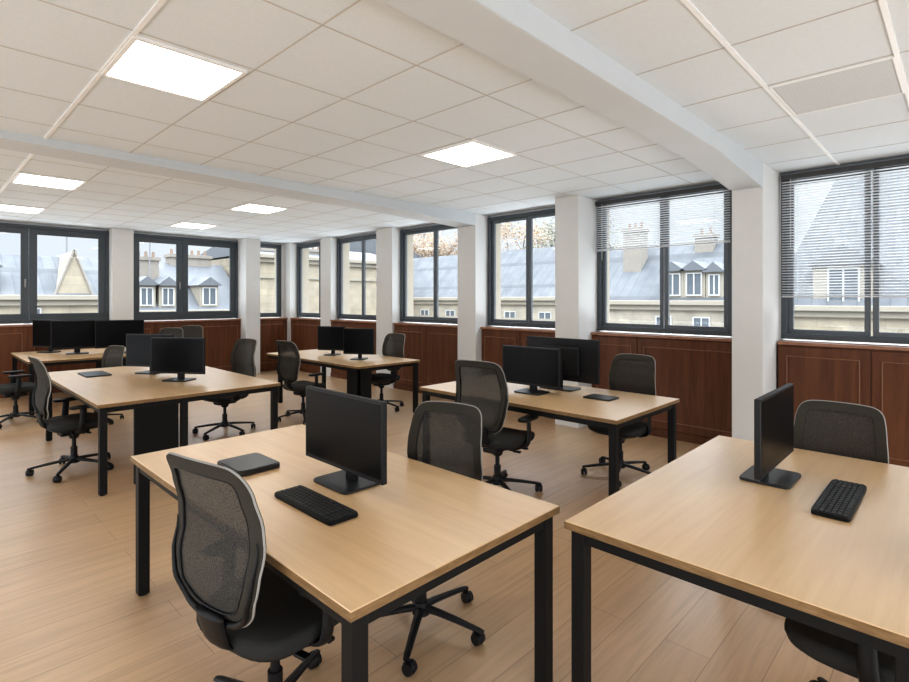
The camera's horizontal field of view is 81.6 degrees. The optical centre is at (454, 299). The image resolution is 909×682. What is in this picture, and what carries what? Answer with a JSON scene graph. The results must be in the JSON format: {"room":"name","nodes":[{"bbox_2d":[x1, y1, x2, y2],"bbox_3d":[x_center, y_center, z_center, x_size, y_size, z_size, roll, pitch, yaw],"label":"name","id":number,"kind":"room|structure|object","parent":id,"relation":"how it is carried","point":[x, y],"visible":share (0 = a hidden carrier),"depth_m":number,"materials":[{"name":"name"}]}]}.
{"room":"open-plan office","nodes":[
{"label":"open-plan office","id":0,"kind":"room"},
{"bbox_2d":[0,221,283,324],"bbox_3d":[-7.367,0.150,8.652,0.220,2.860,10.204,0,0,44],"label":"wall","id":1,"kind":"structure","parent":0,"point":[282,245],"depth_m":10.88,"materials":[{"name":"white paint"}]},
{"bbox_2d":[0,222,108,323],"bbox_3d":[-7.200,-0.475,8.870,0.318,1.740,2.550,0,0,44],"label":"window","id":2,"kind":"structure","parent":1,"relation":"in","point":[28,233],"depth_m":8.86,"materials":[{"name":"metal"}]},
{"bbox_2d":[109,228,133,319],"bbox_3d":[-6.106,0.150,9.655,0.240,2.860,0.340,0,0,44],"label":"column","id":3,"kind":"structure","parent":1,"relation":"attached to","point":[121,241],"depth_m":9.56,"materials":[{"name":"white paint"}]},
{"bbox_2d":[134,233,237,319],"bbox_3d":[-5.455,-0.475,10.675,0.318,1.740,2.270,0,0,44],"label":"window","id":4,"kind":"structure","parent":1,"relation":"in","point":[182,243],"depth_m":10.53,"materials":[{"name":"metal"}]},
{"bbox_2d":[238,238,259,373],"bbox_3d":[-4.404,0.150,11.286,0.420,2.860,0.310,0,0,44],"label":"column","id":5,"kind":"structure","parent":1,"relation":"attached to","point":[248,249],"depth_m":11.15,"materials":[{"name":"white paint"}]},
{"bbox_2d":[260,243,280,316],"bbox_3d":[-4.298,-0.475,11.878,0.310,1.740,0.930,0,0,44],"label":"window","id":6,"kind":"structure","parent":1,"relation":"in","point":[277,248],"depth_m":11.98,"materials":[{"name":"metal"}]},
{"bbox_2d":[0,370,858,681],"bbox_3d":[-2.136,1.640,3.798,14.750,0.120,10.494,0,0,44],"label":"floor","id":7,"kind":"structure","parent":0,"point":[71,610],"depth_m":2.77,"materials":[{"name":"brown wood"}]},
{"bbox_2d":[0,370,37,428],"bbox_3d":[-5.641,1.042,6.771,0.659,1.075,0.671,0,0,44],"label":"office chair","id":8,"kind":"object","parent":7,"relation":"on","point":[14,390],"visible":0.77,"depth_m":6.68,"materials":[{"name":"black fabric"}]},
{"bbox_2d":[0,324,95,397],"bbox_3d":[-7.035,0.998,8.710,0.167,1.165,2.310,0,0,44],"label":"base cabinet","id":9,"kind":"object","parent":7,"relation":"on","point":[13,338],"visible":0.15,"depth_m":8.57,"materials":[{"name":"brown wood"}]},
{"bbox_2d":[10,347,125,415],"bbox_3d":[-5.831,1.210,8.249,1.752,0.740,1.542,0,0,44],"label":"office desk","id":10,"kind":"object","parent":7,"relation":"on","point":[95,355],"visible":0.29,"depth_m":7.71,"materials":[{"name":"brown wood"}]},
{"bbox_2d":[33,320,62,352],"bbox_3d":[-6.430,0.582,8.353,0.653,0.516,0.210,0,0,19],"label":"monitor","id":11,"kind":"object","parent":10,"relation":"on","point":[41,328],"visible":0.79,"depth_m":8.35,"materials":[{"name":"black plastic"}]},
{"bbox_2d":[51,320,94,354],"bbox_3d":[-5.823,0.582,8.134,0.653,0.516,0.210,0,0,-38],"label":"monitor","id":12,"kind":"object","parent":10,"relation":"on","point":[74,334],"visible":0.93,"depth_m":8.08,"materials":[{"name":"black plastic"}]},
{"bbox_2d":[95,320,143,352],"bbox_3d":[-5.259,0.582,8.286,0.653,0.516,0.210,0,0,-34],"label":"monitor","id":13,"kind":"object","parent":10,"relation":"on","point":[107,332],"visible":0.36,"depth_m":8.21,"materials":[{"name":"black plastic"}]},
{"bbox_2d":[25,356,113,482],"bbox_3d":[-3.530,1.042,4.883,0.659,1.075,0.671,0,0,40],"label":"office chair","id":14,"kind":"object","parent":7,"relation":"on","point":[71,425],"visible":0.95,"depth_m":4.71,"materials":[{"name":"black fabric"}]},
{"bbox_2d":[94,345,124,424],"bbox_3d":[-4.575,1.096,6.736,0.593,0.967,0.604,0,0,24],"label":"office chair","id":15,"kind":"object","parent":7,"relation":"on","point":[113,355],"visible":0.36,"depth_m":6.96,"materials":[{"name":"black fabric"}]},
{"bbox_2d":[45,366,280,495],"bbox_3d":[-3.248,1.210,5.669,2.652,0.740,1.562,0,0,44],"label":"office desk","id":16,"kind":"object","parent":7,"relation":"on","point":[154,402],"visible":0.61,"depth_m":4.78,"materials":[{"name":"brown wood"}]},
{"bbox_2d":[78,371,111,377],"bbox_3d":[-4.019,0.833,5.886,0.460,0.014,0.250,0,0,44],"label":"tablet","id":17,"kind":"object","parent":16,"relation":"on","point":[91,373],"visible":1,"depth_m":5.81,"materials":[{"name":"grey metal"}]},
{"bbox_2d":[126,334,172,374],"bbox_3d":[-3.465,0.617,6.014,0.610,0.446,0.210,0,0,12],"label":"monitor","id":18,"kind":"object","parent":16,"relation":"on","point":[138,346],"visible":0.65,"depth_m":6.00,"materials":[{"name":"black plastic"}]},
{"bbox_2d":[151,337,204,381],"bbox_3d":[-2.855,0.617,5.466,0.610,0.446,0.210,0,0,9],"label":"monitor","id":19,"kind":"object","parent":16,"relation":"on","point":[180,356],"visible":1,"depth_m":5.43,"materials":[{"name":"black plastic"}]},
{"bbox_2d":[158,328,182,337],"bbox_3d":[-5.024,1.042,9.109,0.659,1.075,0.671,0,0,-1],"label":"office chair","id":20,"kind":"object","parent":7,"relation":"on","point":[177,332],"visible":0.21,"depth_m":9.39,"materials":[{"name":"grey fabric"}]},
{"bbox_2d":[181,325,202,337],"bbox_3d":[-5.023,1.042,9.874,0.659,1.075,0.671,0,0,-6],"label":"office chair","id":21,"kind":"object","parent":7,"relation":"on","point":[191,331],"visible":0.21,"depth_m":10.14,"materials":[{"name":"black fabric"}]},
{"bbox_2d":[144,319,240,371],"bbox_3d":[-5.290,0.998,10.515,0.167,1.165,2.030,0,0,44],"label":"base cabinet","id":22,"kind":"object","parent":7,"relation":"on","point":[220,335],"visible":0.26,"depth_m":10.82,"materials":[{"name":"brown wood"}]},
{"bbox_2d":[192,338,256,439],"bbox_3d":[-2.713,1.032,6.242,0.672,1.096,0.684,0,0,34],"label":"office chair","id":23,"kind":"object","parent":7,"relation":"on","point":[242,361],"visible":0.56,"depth_m":6.38,"materials":[{"name":"black fabric"}]},
{"bbox_2d":[166,452,338,681],"bbox_3d":[-0.669,1.042,1.942,0.659,1.075,0.671,0,0,32],"label":"office chair","id":24,"kind":"object","parent":7,"relation":"on","point":[243,608],"visible":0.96,"depth_m":1.71,"materials":[{"name":"fabric"}]},
{"bbox_2d":[260,318,287,371],"bbox_3d":[-4.106,0.998,11.741,0.167,1.165,0.760,0,0,44],"label":"base cabinet","id":25,"kind":"object","parent":7,"relation":"on","point":[272,330],"visible":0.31,"depth_m":11.68,"materials":[{"name":"brown wood"}]},
{"bbox_2d":[276,340,325,424],"bbox_3d":[-2.010,1.053,6.973,0.646,1.053,0.658,0,0,36],"label":"office chair","id":26,"kind":"object","parent":7,"relation":"on","point":[288,364],"visible":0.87,"depth_m":6.77,"materials":[{"name":"black fabric"}]},
{"bbox_2d":[290,318,319,372],"bbox_3d":[-3.212,0.998,11.520,1.230,1.165,0.167,0,0,44],"label":"base cabinet","id":27,"kind":"object","parent":7,"relation":"on","point":[304,331],"visible":0.52,"depth_m":11.45,"materials":[{"name":"brown wood"}]},
{"bbox_2d":[267,349,419,412],"bbox_3d":[-1.710,1.210,7.785,2.422,0.740,1.042,0,0,44],"label":"office desk","id":28,"kind":"object","parent":7,"relation":"on","point":[358,371],"visible":0.62,"depth_m":7.19,"materials":[{"name":"brown wood"}]},
{"bbox_2d":[318,326,345,355],"bbox_3d":[-1.850,0.623,7.972,0.451,0.434,0.210,0,0,14],"label":"monitor","id":29,"kind":"object","parent":28,"relation":"on","point":[329,337],"visible":0.94,"depth_m":7.94,"materials":[{"name":"black plastic"}]},
{"bbox_2d":[343,328,373,359],"bbox_3d":[-1.339,0.623,7.408,0.451,0.434,0.210,0,0,12],"label":"monitor","id":30,"kind":"object","parent":28,"relation":"on","point":[359,341],"visible":1,"depth_m":7.37,"materials":[{"name":"black plastic"}]},
{"bbox_2d":[130,424,559,681],"bbox_3d":[-0.654,1.210,2.485,2.027,0.740,1.017,0,0,44],"label":"office desk","id":31,"kind":"object","parent":7,"relation":"on","point":[411,534],"visible":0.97,"depth_m":2.00,"materials":[{"name":"brown wood"}]},
{"bbox_2d":[217,453,279,476],"bbox_3d":[-1.035,0.827,2.648,0.270,0.026,0.220,0,0,44],"label":"laptop","id":32,"kind":"object","parent":31,"relation":"on","point":[252,463],"visible":0.88,"depth_m":2.61,"materials":[{"name":"grey metal"}]},
{"bbox_2d":[274,485,357,525],"bbox_3d":[-0.571,0.830,2.144,0.440,0.020,0.135,0,0,44],"label":"keyboard","id":33,"kind":"object","parent":31,"relation":"on","point":[330,512],"visible":1,"depth_m":2.10,"materials":[{"name":"plastic"}]},
{"bbox_2d":[306,385,386,494],"bbox_3d":[-0.494,0.633,2.417,0.610,0.413,0.210,0,0,44],"label":"monitor","id":34,"kind":"object","parent":31,"relation":"on","point":[347,432],"visible":1,"depth_m":2.36,"materials":[{"name":"black plastic"}]},
{"bbox_2d":[330,320,375,383],"bbox_3d":[-1.929,0.998,10.279,1.560,1.165,0.167,0,0,44],"label":"base cabinet","id":35,"kind":"object","parent":7,"relation":"on","point":[337,373],"visible":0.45,"depth_m":10.34,"materials":[{"name":"brown wood"}]},
{"bbox_2d":[371,333,404,410],"bbox_3d":[-1.047,1.042,7.620,0.659,1.075,0.671,0,0,40],"label":"office chair","id":36,"kind":"object","parent":7,"relation":"on","point":[393,344],"visible":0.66,"depth_m":7.74,"materials":[{"name":"black fabric"}]},
{"bbox_2d":[393,323,457,392],"bbox_3d":[-0.429,0.998,8.830,1.690,1.165,0.167,0,0,44],"label":"base cabinet","id":37,"kind":"object","parent":7,"relation":"on","point":[435,346],"visible":0.62,"depth_m":8.75,"materials":[{"name":"brown wood"}]},
{"bbox_2d":[382,401,485,676],"bbox_3d":[-0.150,1.064,2.536,0.632,1.032,0.644,0,0,28],"label":"office chair","id":38,"kind":"object","parent":7,"relation":"on","point":[445,435],"visible":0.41,"depth_m":2.73,"materials":[{"name":"black fabric"}]},
{"bbox_2d":[455,359,542,491],"bbox_3d":[0.341,1.024,4.313,0.698,1.112,0.710,0,0,36],"label":"office chair","id":39,"kind":"object","parent":7,"relation":"on","point":[482,385],"visible":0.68,"depth_m":4.08,"materials":[{"name":"black fabric"}]},
{"bbox_2d":[480,327,554,367],"bbox_3d":[0.987,0.998,7.461,1.510,1.165,0.167,0,0,44],"label":"base cabinet","id":40,"kind":"object","parent":7,"relation":"on","point":[493,338],"visible":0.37,"depth_m":7.67,"materials":[{"name":"brown wood"}]},
{"bbox_2d":[420,381,679,495],"bbox_3d":[0.785,1.210,4.762,2.032,0.740,1.122,0,0,44],"label":"office desk","id":41,"kind":"object","parent":7,"relation":"on","point":[630,408],"visible":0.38,"depth_m":4.25,"materials":[{"name":"brown wood"}]},
{"bbox_2d":[502,345,560,395],"bbox_3d":[0.696,0.633,4.751,0.610,0.413,0.210,0,0,42],"label":"monitor","id":42,"kind":"object","parent":41,"relation":"on","point":[534,367],"visible":0.94,"depth_m":4.71,"materials":[{"name":"black plastic"}]},
{"bbox_2d":[527,336,599,391],"bbox_3d":[0.997,0.603,4.975,0.210,0.475,0.805,0,0,-44],"label":"monitor","id":43,"kind":"object","parent":41,"relation":"on","point":[580,358],"visible":0.7,"depth_m":4.84,"materials":[{"name":"black plastic"}]},
{"bbox_2d":[583,394,618,400],"bbox_3d":[1.246,0.833,4.484,0.250,0.014,0.200,0,0,44],"label":"tablet","id":44,"kind":"object","parent":41,"relation":"on","point":[601,397],"visible":1,"depth_m":4.44,"materials":[{"name":"black plastic"}]},
{"bbox_2d":[581,354,655,486],"bbox_3d":[1.498,1.048,4.729,0.652,1.064,0.664,0,0,44],"label":"office chair","id":45,"kind":"object","parent":7,"relation":"on","point":[633,373],"visible":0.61,"depth_m":4.85,"materials":[{"name":"black fabric"}]},
{"bbox_2d":[591,332,731,444],"bbox_3d":[2.408,0.998,6.089,1.770,1.165,0.167,0,0,44],"label":"wall paneling","id":46,"kind":"structure","parent":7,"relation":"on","point":[696,371],"depth_m":5.84,"materials":[{"name":"brown wood"}]},
{"bbox_2d":[564,435,908,681],"bbox_3d":[1.469,1.210,2.203,1.232,0.740,1.752,0,0,44],"label":"office desk","id":47,"kind":"object","parent":7,"relation":"on","point":[692,519],"visible":1,"depth_m":1.91,"materials":[{"name":"brown wood"}]},
{"bbox_2d":[739,383,800,488],"bbox_3d":[1.489,0.633,2.483,0.210,0.413,0.610,0,0,44],"label":"monitor","id":48,"kind":"object","parent":47,"relation":"on","point":[773,410],"visible":1,"depth_m":2.41,"materials":[{"name":"black plastic"}]},
{"bbox_2d":[811,479,866,521],"bbox_3d":[1.610,0.830,2.199,0.130,0.020,0.500,0,0,44],"label":"keyboard","id":49,"kind":"object","parent":47,"relation":"on","point":[840,500],"visible":1,"depth_m":2.15,"materials":[{"name":"plastic"}]},
{"bbox_2d":[784,618,894,681],"bbox_3d":[1.420,1.059,1.769,0.651,1.043,0.639,0,0,44],"label":"office chair","id":50,"kind":"object","parent":7,"relation":"on","point":[863,663],"visible":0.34,"depth_m":1.67,"materials":[{"name":"black fabric"}]},
{"bbox_2d":[794,400,888,463],"bbox_3d":[1.935,1.075,2.706,0.631,1.010,0.619,0,0,-44],"label":"office chair","id":51,"kind":"object","parent":7,"relation":"on","point":[858,431],"visible":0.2,"depth_m":2.88,"materials":[{"name":"grey fabric"}]},
{"bbox_2d":[777,340,908,466],"bbox_3d":[4.302,0.998,4.258,2.930,1.165,0.167,0,0,44],"label":"wall paneling","id":52,"kind":"structure","parent":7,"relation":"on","point":[876,376],"depth_m":4.79,"materials":[{"name":"brown wood"}]},
{"bbox_2d":[0,0,908,243],"bbox_3d":[-2.136,-1.380,3.798,14.750,0.200,10.494,0,0,44],"label":"ceiling","id":53,"kind":"structure","parent":0,"point":[648,35],"depth_m":3.53,"materials":[{"name":"tile"}]},
{"bbox_2d":[0,203,45,213],"bbox_3d":[-6.138,-1.281,7.384,0.610,0.034,0.570,0,0,44],"label":"recessed light","id":54,"kind":"object","parent":53,"relation":"in","point":[3,207],"visible":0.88,"depth_m":7.36,"materials":[{"name":"white plastic"}]},
{"bbox_2d":[0,205,41,212],"bbox_3d":[-6.138,-1.279,7.384,0.566,0.018,0.526,0,0,44],"label":"diffuser","id":55,"kind":"object","parent":54,"relation":"attached to","point":[13,208],"depth_m":7.36,"materials":[{"name":"white plastic"}]},
{"bbox_2d":[10,172,86,189],"bbox_3d":[-4.387,-1.281,5.692,0.620,0.034,0.570,0,0,44],"label":"recessed light","id":56,"kind":"object","parent":53,"relation":"in","point":[21,177],"visible":0.81,"depth_m":5.68,"materials":[{"name":"white plastic"}]},
{"bbox_2d":[101,35,247,101],"bbox_3d":[-1.576,-1.281,2.959,0.620,0.034,0.565,0,0,44],"label":"recessed light","id":57,"kind":"object","parent":53,"relation":"in","point":[142,61],"visible":0.8,"depth_m":2.92,"materials":[{"name":"white plastic"}]},
{"bbox_2d":[170,222,217,228],"bbox_3d":[-4.498,-1.281,9.081,0.610,0.034,0.570,0,0,44],"label":"recessed light","id":58,"kind":"object","parent":53,"relation":"in","point":[180,224],"visible":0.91,"depth_m":9.06,"materials":[{"name":"white plastic"}]},
{"bbox_2d":[174,223,211,228],"bbox_3d":[-4.498,-1.279,9.081,0.566,0.018,0.526,0,0,44],"label":"diffuser","id":59,"kind":"object","parent":58,"relation":"attached to","point":[187,225],"depth_m":9.06,"materials":[{"name":"white plastic"}]},
{"bbox_2d":[0,130,475,226],"bbox_3d":[-3.246,-1.198,4.434,0.368,0.185,9.865,0,0,44],"label":"beam","id":60,"kind":"structure","parent":53,"relation":"attached to","point":[13,141],"depth_m":5.29,"materials":[{"name":"paint"}]},
{"bbox_2d":[229,203,287,213],"bbox_3d":[-2.747,-1.281,7.389,0.620,0.034,0.570,0,0,44],"label":"recessed light","id":61,"kind":"object","parent":53,"relation":"in","point":[248,207],"visible":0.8,"depth_m":7.36,"materials":[{"name":"white plastic"}]},
{"bbox_2d":[234,204,282,212],"bbox_3d":[-2.747,-1.279,7.389,0.576,0.018,0.526,0,0,44],"label":"diffuser","id":62,"kind":"object","parent":61,"relation":"attached to","point":[256,208],"depth_m":7.36,"materials":[{"name":"white plastic"}]},
{"bbox_2d":[0,0,908,242],"bbox_3d":[-2.131,-1.284,3.550,14.400,0.012,10.144,0,0,44],"label":"ceiling grid","id":63,"kind":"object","parent":53,"relation":"attached to","point":[357,1],"depth_m":3.99,"materials":[{"name":"metal"}]},
{"bbox_2d":[0,0,908,192],"bbox_3d":[-2.703,-1.280,4.103,12.811,0.020,10.144,0,0,44],"label":"trim","id":64,"kind":"structure","parent":53,"relation":"attached to","point":[883,4],"depth_m":2.81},
{"bbox_2d":[421,139,516,167],"bbox_3d":[0.126,-1.281,4.634,0.620,0.034,0.580,0,0,44],"label":"recessed light","id":65,"kind":"object","parent":53,"relation":"in","point":[469,153],"visible":0.8,"depth_m":4.62,"materials":[{"name":"white plastic"}]},
{"bbox_2d":[380,0,762,190],"bbox_3d":[-0.531,-1.170,1.580,0.268,0.240,9.535,0,0,44],"label":"beam","id":66,"kind":"structure","parent":53,"relation":"attached to","point":[516,34],"depth_m":2.73,"materials":[{"name":"paint"}]},
{"bbox_2d":[769,56,904,115],"bbox_3d":[2.332,-1.277,3.205,0.582,0.014,0.672,0,0,44],"label":"ceiling light panel","id":67,"kind":"object","parent":53,"relation":"in","point":[879,78],"visible":1,"depth_m":3.17,"materials":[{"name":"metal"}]},
{"bbox_2d":[298,156,908,345],"bbox_3d":[1.391,0.150,7.353,14.620,2.860,0.220,0,0,44],"label":"wall","id":68,"kind":"structure","parent":0,"point":[783,339],"depth_m":6.06,"materials":[{"name":"white paint"}]},
{"bbox_2d":[284,243,297,340],"bbox_3d":[-3.748,0.150,12.059,0.290,2.860,0.194,0,0,44],"label":"column","id":69,"kind":"structure","parent":68,"relation":"attached to","point":[290,249],"depth_m":11.97,"materials":[{"name":"white paint"}]},
{"bbox_2d":[297,242,319,317],"bbox_3d":[-3.047,-0.475,11.690,1.470,1.740,0.310,0,0,44],"label":"window","id":70,"kind":"structure","parent":68,"relation":"in","point":[302,249],"depth_m":11.99,"materials":[{"name":"metal"}]},
{"bbox_2d":[320,237,337,375],"bbox_3d":[-2.612,0.150,10.975,0.390,2.860,0.174,0,0,44],"label":"column","id":71,"kind":"structure","parent":68,"relation":"attached to","point":[328,245],"depth_m":10.86,"materials":[{"name":"white paint"}]},
{"bbox_2d":[337,234,375,319],"bbox_3d":[-1.764,-0.475,10.450,1.800,1.740,0.310,0,0,44],"label":"window","id":72,"kind":"structure","parent":68,"relation":"in","point":[343,244],"depth_m":10.85,"materials":[{"name":"metal"}]},
{"bbox_2d":[376,227,400,387],"bbox_3d":[-1.198,0.150,9.581,0.460,2.860,0.214,0,0,44],"label":"column","id":73,"kind":"structure","parent":68,"relation":"attached to","point":[387,239],"depth_m":9.45,"materials":[{"name":"white paint"}]},
{"bbox_2d":[400,224,457,323],"bbox_3d":[-0.264,-0.475,9.001,1.930,1.740,0.310,0,0,44],"label":"window","id":74,"kind":"structure","parent":68,"relation":"in","point":[406,236],"depth_m":9.40,"materials":[{"name":"metal"}]},
{"bbox_2d":[458,214,487,360],"bbox_3d":[0.284,0.150,8.086,0.370,2.860,0.304,0,0,44],"label":"column","id":75,"kind":"structure","parent":68,"relation":"attached to","point":[472,240],"depth_m":7.96,"materials":[{"name":"white paint"}]},
{"bbox_2d":[488,208,554,327],"bbox_3d":[1.152,-0.475,7.632,1.750,1.740,0.310,0,0,44],"label":"window","id":76,"kind":"structure","parent":68,"relation":"in","point":[494,223],"depth_m":7.86,"materials":[{"name":"metal"}]},
{"bbox_2d":[555,195,597,428],"bbox_3d":[1.561,0.150,6.727,0.335,2.860,0.484,0,0,44],"label":"column","id":77,"kind":"structure","parent":68,"relation":"attached to","point":[575,215],"depth_m":6.56,"materials":[{"name":"white paint"}]},
{"bbox_2d":[597,189,731,335],"bbox_3d":[2.513,-0.475,6.317,1.845,1.740,0.310,0,0,44],"label":"window","id":78,"kind":"structure","parent":68,"relation":"in","point":[603,257],"depth_m":6.21,"materials":[{"name":"metal"}]},
{"bbox_2d":[595,184,730,251],"bbox_3d":[2.378,-0.869,6.178,1.585,0.748,0.058,0,0,44],"label":"blind","id":79,"kind":"object","parent":78,"relation":"attached to","point":[721,187],"visible":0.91,"depth_m":6.10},
{"bbox_2d":[732,163,779,440],"bbox_3d":[2.999,0.150,5.233,0.270,2.860,0.634,0,0,44],"label":"column","id":80,"kind":"structure","parent":68,"relation":"attached to","point":[755,211],"depth_m":5.02,"materials":[{"name":"white paint"}]},
{"bbox_2d":[781,164,908,343],"bbox_3d":[3.935,-0.475,4.943,1.690,1.740,0.310,0,0,44],"label":"window","id":81,"kind":"structure","parent":68,"relation":"in","point":[788,331],"depth_m":5.02,"materials":[{"name":"metal"}]},
{"bbox_2d":[781,157,908,296],"bbox_3d":[3.800,-0.631,4.803,1.430,1.223,0.058,0,0,44],"label":"blind","id":82,"kind":"object","parent":81,"relation":"attached to","point":[902,161],"visible":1,"depth_m":4.92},
{"label":"outside","id":83,"kind":"structure","parent":0,"visible":0},
{"bbox_3d":[-7.796,10.730,42.299,150.000,0.300,130.000,0,0,44],"label":"street","id":84,"kind":"object","parent":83,"visible":0},
{"bbox_2d":[0,237,97,324],"bbox_3d":[-25.135,3.180,23.385,9.350,14.800,14.900,0,0,44],"label":"building","id":85,"kind":"structure","parent":84,"relation":"on","point":[67,282],"depth_m":24.57,"materials":[{"name":"stone"}]},
{"bbox_2d":[96,243,232,320],"bbox_3d":[-17.595,3.280,31.188,9.350,14.600,6.800,0,0,44],"label":"building","id":86,"kind":"structure","parent":84,"relation":"on","point":[208,284],"depth_m":28.93,"materials":[{"name":"stone"}]},
{"bbox_2d":[201,247,375,320],"bbox_3d":[-11.202,3.470,37.803,9.350,14.220,11.400,0,0,44],"label":"building","id":87,"kind":"structure","parent":84,"relation":"on","point":[220,255],"depth_m":33.97,"materials":[{"name":"stone"}]},
{"bbox_2d":[311,239,421,257],"bbox_3d":[-13.456,1.780,55.869,19.200,17.600,10.350,0,0,44],"label":"building","id":88,"kind":"structure","parent":84,"relation":"on","point":[370,244],"depth_m":47.89,"materials":[{"name":"stone"}]},
{"bbox_2d":[413,229,457,257],"bbox_3d":[-3.500,0.273,62.315,11.926,20.614,11.379,0,0,-43],"label":"tree","id":89,"kind":"object","parent":84,"relation":"on","point":[417,251],"visible":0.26,"depth_m":60.79,"materials":[{"name":"brown plant"}]},
{"bbox_2d":[413,245,611,328],"bbox_3d":[3.491,3.230,38.797,17.700,14.700,9.350,0,0,44],"label":"building","id":90,"kind":"structure","parent":84,"relation":"on","point":[513,262],"depth_m":34.86,"materials":[{"name":"stone"}]},
{"bbox_2d":[501,219,554,250],"bbox_3d":[6.045,0.870,52.054,12.378,19.420,10.875,0,0,-5],"label":"tree","id":91,"kind":"object","parent":84,"relation":"on","point":[503,230],"visible":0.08,"depth_m":50.46,"materials":[{"name":"brown plant"}]},
{"bbox_2d":[519,217,655,248],"bbox_3d":[11.572,1.118,44.234,10.422,18.923,11.382,0,0,23],"label":"tree","id":92,"kind":"object","parent":84,"relation":"on","point":[547,220],"visible":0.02,"depth_m":43.26,"materials":[{"name":"brown autumn leaves"},{"name":"bark"}]},
{"bbox_2d":[610,223,794,336],"bbox_3d":[13.343,3.180,29.277,9.300,14.800,9.350,0,0,44],"label":"building","id":93,"kind":"structure","parent":84,"relation":"on","point":[696,272],"depth_m":26.89,"materials":[{"name":"stone"}]},
{"bbox_2d":[794,171,908,344],"bbox_3d":[24.992,1.280,20.106,20.200,18.600,12.350,0,0,44],"label":"building","id":94,"kind":"structure","parent":84,"relation":"on","point":[810,313],"depth_m":21.33,"materials":[{"name":"stone"}]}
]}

